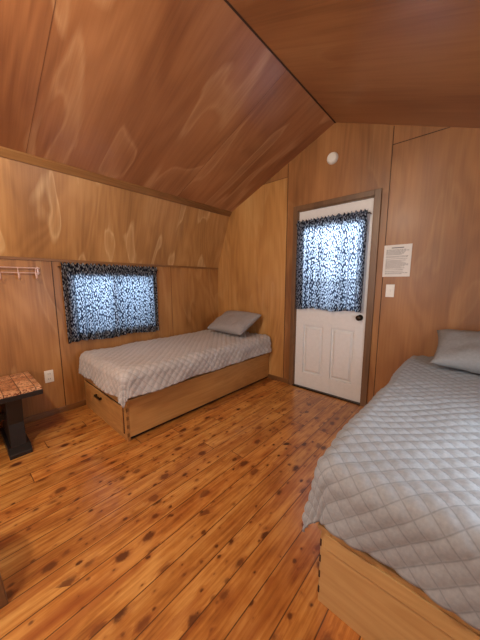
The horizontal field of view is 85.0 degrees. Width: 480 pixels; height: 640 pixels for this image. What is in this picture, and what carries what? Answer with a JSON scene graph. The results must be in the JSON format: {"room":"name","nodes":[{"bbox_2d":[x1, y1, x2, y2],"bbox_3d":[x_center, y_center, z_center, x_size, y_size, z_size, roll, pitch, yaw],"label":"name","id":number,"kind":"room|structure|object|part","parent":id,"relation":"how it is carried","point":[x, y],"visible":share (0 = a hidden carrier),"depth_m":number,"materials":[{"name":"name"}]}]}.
{"room":"cabin bedroom","nodes":[
{"label":"cabin bedroom","id":0,"kind":"room"},
{"bbox_2d":[0,259,217,424],"bbox_3d":[-1.769,0.170,2.463,0.080,1.460,4.220,7,11,41],"label":"wall","id":1,"kind":"structure","parent":0,"point":[29,338],"depth_m":2.45,"materials":[{"name":"brown wood"}]},
{"bbox_2d":[0,266,39,279],"bbox_3d":[-1.966,-0.373,2.047,0.076,0.110,0.660,7,11,41],"label":"coat rack","id":2,"kind":"object","parent":1,"relation":"attached to","point":[35,268],"visible":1,"depth_m":2.19,"materials":[{"name":"metal"}]},
{"bbox_3d":[-1.977,-0.377,2.057,0.008,0.008,0.660,7,11,41],"label":"rail","id":3,"kind":"part","parent":2,"relation":"part of","materials":[{"name":"metal"}]},
{"bbox_3d":[-1.977,-0.419,2.051,0.010,0.010,0.660,7,11,41],"label":"rail","id":4,"kind":"part","parent":2,"relation":"part of","materials":[{"name":"metal"}]},
{"bbox_2d":[0,400,85,427],"bbox_3d":[-1.735,0.870,2.533,0.012,0.055,4.220,7,11,41],"label":"baseboard","id":5,"kind":"structure","parent":1,"relation":"attached to","point":[42,415],"depth_m":2.48,"materials":[{"name":"brown wood"}]},
{"bbox_2d":[44,370,53,382],"bbox_3d":[-1.776,0.525,2.439,0.008,0.115,0.070,7,11,41],"label":"wall outlet","id":6,"kind":"object","parent":1,"relation":"attached to","point":[49,376],"visible":1,"depth_m":2.44,"materials":[{"name":"white plastic"}]},
{"bbox_2d":[51,261,65,405],"bbox_3d":[-1.707,0.180,2.472,0.003,1.438,0.005,7,11,41],"label":"trim","id":7,"kind":"structure","parent":1,"relation":"attached to","point":[51,261],"depth_m":2.46,"materials":[{"name":"brown wood"}]},
{"bbox_2d":[58,262,158,343],"bbox_3d":[-1.321,-0.200,2.811,0.054,0.774,1.010,7,11,41],"label":"window curtain","id":8,"kind":"object","parent":1,"relation":"attached to","point":[101,302],"visible":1,"depth_m":2.75,"materials":[{"name":"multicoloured patterned fabric"}]},
{"bbox_2d":[0,256,217,268],"bbox_3d":[-1.735,-0.537,2.330,0.012,0.022,4.220,7,11,41],"label":"trim","id":9,"kind":"structure","parent":1,"relation":"attached to","point":[1,257],"depth_m":2.61,"materials":[{"name":"brown wood"}]},
{"bbox_2d":[0,157,228,267],"bbox_3d":[-1.660,-0.908,2.209,0.307,0.747,4.380,7,11,41],"label":"wall","id":10,"kind":"structure","parent":0,"point":[45,213],"depth_m":2.49,"materials":[{"name":"brown wood"}]},
{"bbox_2d":[0,146,231,216],"bbox_3d":[-1.543,-1.230,2.055,0.050,0.058,4.220,7,11,41],"label":"trim","id":11,"kind":"structure","parent":10,"relation":"attached to","point":[5,152],"depth_m":2.34,"materials":[{"name":"brown wood"}]},
{"bbox_2d":[0,377,363,639],"bbox_3d":[-0.450,1.092,1.396,3.630,0.060,4.380,7,11,41],"label":"floor","id":12,"kind":"structure","parent":0,"point":[190,527],"depth_m":1.35,"materials":[{"name":"brown wood"}]},
{"bbox_2d":[0,573,7,608],"bbox_3d":[-1.149,0.894,0.984,0.350,0.450,0.350,7,11,41],"label":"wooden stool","id":13,"kind":"object","parent":12,"relation":"on","point":[3,597],"visible":1,"depth_m":1.01,"materials":[{"name":"brown wood"}]},
{"bbox_2d":[0,371,42,459],"bbox_3d":[-2.054,0.772,1.742,0.533,0.475,1.158,7,11,41],"label":"bench","id":14,"kind":"object","parent":12,"relation":"on","point":[14,388],"visible":1,"depth_m":1.93,"materials":[{"name":"wood"}]},
{"bbox_2d":[79,329,271,441],"bbox_3d":[-0.603,0.531,2.978,1.026,0.599,1.956,7,11,41],"label":"twin bed","id":15,"kind":"object","parent":12,"relation":"on","point":[136,388],"visible":0.95,"depth_m":2.44,"materials":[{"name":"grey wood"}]},
{"bbox_3d":[-1.234,0.755,2.351,0.819,0.219,0.011,7,11,41],"label":"drawer","id":16,"kind":"part","parent":15,"relation":"part of","materials":[{"name":"orange wood"}]},
{"bbox_2d":[79,329,271,407],"bbox_3d":[-0.608,0.384,2.948,1.020,0.298,1.931,7,11,41],"label":"quilt","id":17,"kind":"object","parent":15,"relation":"on","point":[130,374],"depth_m":2.46,"materials":[{"name":"grey fabric"}]},
{"bbox_3d":[-0.602,0.490,3.015,0.945,0.020,1.885,7,11,41],"label":"rail","id":18,"kind":"part","parent":15,"relation":"part of","materials":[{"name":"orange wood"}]},
{"bbox_2d":[207,310,260,334],"bbox_3d":[-0.085,0.025,3.412,0.640,0.269,0.388,8,12,44],"label":"pillow","id":19,"kind":"object","parent":15,"relation":"on","point":[231,322],"visible":1,"depth_m":3.29,"materials":[{"name":"fabric"}]},
{"bbox_2d":[292,384,359,404],"bbox_3d":[0.966,0.827,2.979,0.792,0.014,0.100,7,11,41],"label":"threshold","id":20,"kind":"object","parent":12,"relation":"on","point":[296,385],"visible":0.51,"depth_m":2.92,"materials":[{"name":"brown metal"}]},
{"bbox_2d":[302,355,479,639],"bbox_3d":[1.215,0.744,1.375,1.007,0.635,1.920,7,11,41],"label":"twin bed","id":21,"kind":"object","parent":12,"relation":"on","point":[394,498],"visible":0.94,"depth_m":0.88,"materials":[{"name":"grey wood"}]},
{"bbox_3d":[1.260,0.727,1.371,0.925,0.020,1.860,7,11,41],"label":"rail","id":22,"kind":"part","parent":21,"relation":"part of","materials":[{"name":"brown wood"}]},
{"bbox_2d":[430,329,479,373],"bbox_3d":[1.757,0.228,1.793,0.700,0.260,0.402,7,11,40],"label":"pillow","id":23,"kind":"object","parent":21,"relation":"on","point":[457,349],"visible":1,"depth_m":1.83,"materials":[{"name":"fabric"}]},
{"bbox_2d":[0,0,479,211],"bbox_3d":[-0.450,-1.430,1.033,2.988,0.656,4.380,7,11,41],"label":"ceiling","id":24,"kind":"structure","parent":0,"point":[144,93],"depth_m":1.71,"materials":[{"name":"brown wood"}]},
{"bbox_2d":[26,0,55,150],"bbox_3d":[-1.073,-1.472,1.445,1.410,0.598,0.002,7,11,41],"label":"trim","id":25,"kind":"structure","parent":24,"relation":"attached to","point":[55,0],"depth_m":1.50,"materials":[{"name":"brown wood"}]},
{"bbox_2d":[178,73,283,195],"bbox_3d":[-0.176,-1.614,2.431,1.410,0.598,0.002,7,11,41],"label":"trim","id":26,"kind":"structure","parent":24,"relation":"attached to","point":[283,73],"depth_m":2.27,"materials":[{"name":"brown wood"}]},
{"bbox_2d":[224,0,335,122],"bbox_3d":[-0.476,-1.710,1.016,0.014,0.004,4.220,7,11,41],"label":"trim","id":27,"kind":"structure","parent":24,"relation":"attached to","point":[226,1],"depth_m":1.79,"materials":[{"name":"brown wood"}]},
{"bbox_2d":[218,122,479,401],"bbox_3d":[0.989,-0.551,2.774,3.470,2.800,0.080,7,11,41],"label":"wall","id":28,"kind":"structure","parent":0,"point":[434,194],"depth_m":2.37,"materials":[{"name":"brown wood"}]},
{"bbox_2d":[283,164,288,372],"bbox_3d":[0.544,-0.486,3.130,0.005,2.570,0.003,7,11,41],"label":"trim","id":29,"kind":"structure","parent":28,"relation":"attached to","point":[288,164],"depth_m":3.13,"materials":[{"name":"brown wood"}]},
{"bbox_2d":[267,374,368,403],"bbox_3d":[0.958,0.812,2.936,3.446,0.055,0.012,7,11,41],"label":"baseboard","id":30,"kind":"structure","parent":28,"relation":"attached to","point":[270,376],"depth_m":3.34,"materials":[{"name":"brown wood"}]},
{"bbox_2d":[327,152,337,164],"bbox_3d":[0.916,-1.613,2.607,0.112,0.112,0.036,7,11,41],"label":"smoke detector","id":31,"kind":"object","parent":28,"relation":"attached to","point":[332,158],"visible":1,"depth_m":2.59,"materials":[{"name":"white plastic"}]},
{"bbox_2d":[294,198,373,402],"bbox_3d":[0.966,-0.175,2.834,0.772,2.008,0.051,7,11,41],"label":"door","id":32,"kind":"structure","parent":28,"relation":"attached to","point":[329,348],"depth_m":2.83,"materials":[{"name":"white paint"}]},
{"bbox_2d":[296,209,371,312],"bbox_3d":[0.915,-0.584,2.739,0.780,0.984,0.071,7,11,41],"label":"door curtain","id":33,"kind":"object","parent":32,"relation":"hanging from","point":[330,250],"visible":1,"depth_m":2.70,"materials":[{"name":"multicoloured fabric"}]},
{"bbox_2d":[355,315,362,320],"bbox_3d":[1.179,-0.021,2.596,0.060,0.060,0.064,7,11,41],"label":"handle","id":34,"kind":"object","parent":32,"relation":"attached to","point":[358,317],"visible":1,"depth_m":2.58,"materials":[{"name":"brown metal"}]},
{"bbox_2d":[289,188,381,406],"bbox_3d":[0.969,-0.199,2.830,0.902,2.087,0.098,7,11,41],"label":"door frame","id":35,"kind":"structure","parent":28,"relation":"attached to","point":[377,193],"depth_m":2.60,"materials":[{"name":"brown wood"}]},
{"bbox_2d":[373,126,394,396],"bbox_3d":[1.325,-0.391,2.434,0.005,2.580,0.003,7,11,41],"label":"trim","id":36,"kind":"structure","parent":28,"relation":"attached to","point":[394,126],"depth_m":2.43,"materials":[{"name":"brown wood"}]},
{"bbox_2d":[385,284,394,296],"bbox_3d":[1.372,-0.268,2.400,0.070,0.115,0.016,7,11,41],"label":"light switch","id":37,"kind":"object","parent":28,"relation":"attached to","point":[390,288],"visible":1,"depth_m":2.40,"materials":[{"name":"white plastic"}]},
{"bbox_2d":[382,243,412,276],"bbox_3d":[1.402,-0.529,2.342,0.216,0.280,0.004,7,11,41],"label":"notice sheet","id":38,"kind":"object","parent":28,"relation":"attached to","point":[397,258],"visible":1,"depth_m":2.34,"materials":[{"name":"paper"}]},
{"bbox_2d":[385,247,407,272],"bbox_3d":[1.402,-0.530,2.341,0.178,0.234,0.001,7,11,41],"label":"print","id":39,"kind":"object","parent":38,"relation":"attached to","point":[396,258],"depth_m":2.34},
{"bbox_2d":[393,127,449,144],"bbox_3d":[1.470,-1.501,2.142,0.391,0.005,0.003,7,11,41],"label":"trim","id":40,"kind":"structure","parent":28,"relation":"attached to","point":[447,127],"depth_m":2.13,"materials":[{"name":"brown wood"}]}
]}

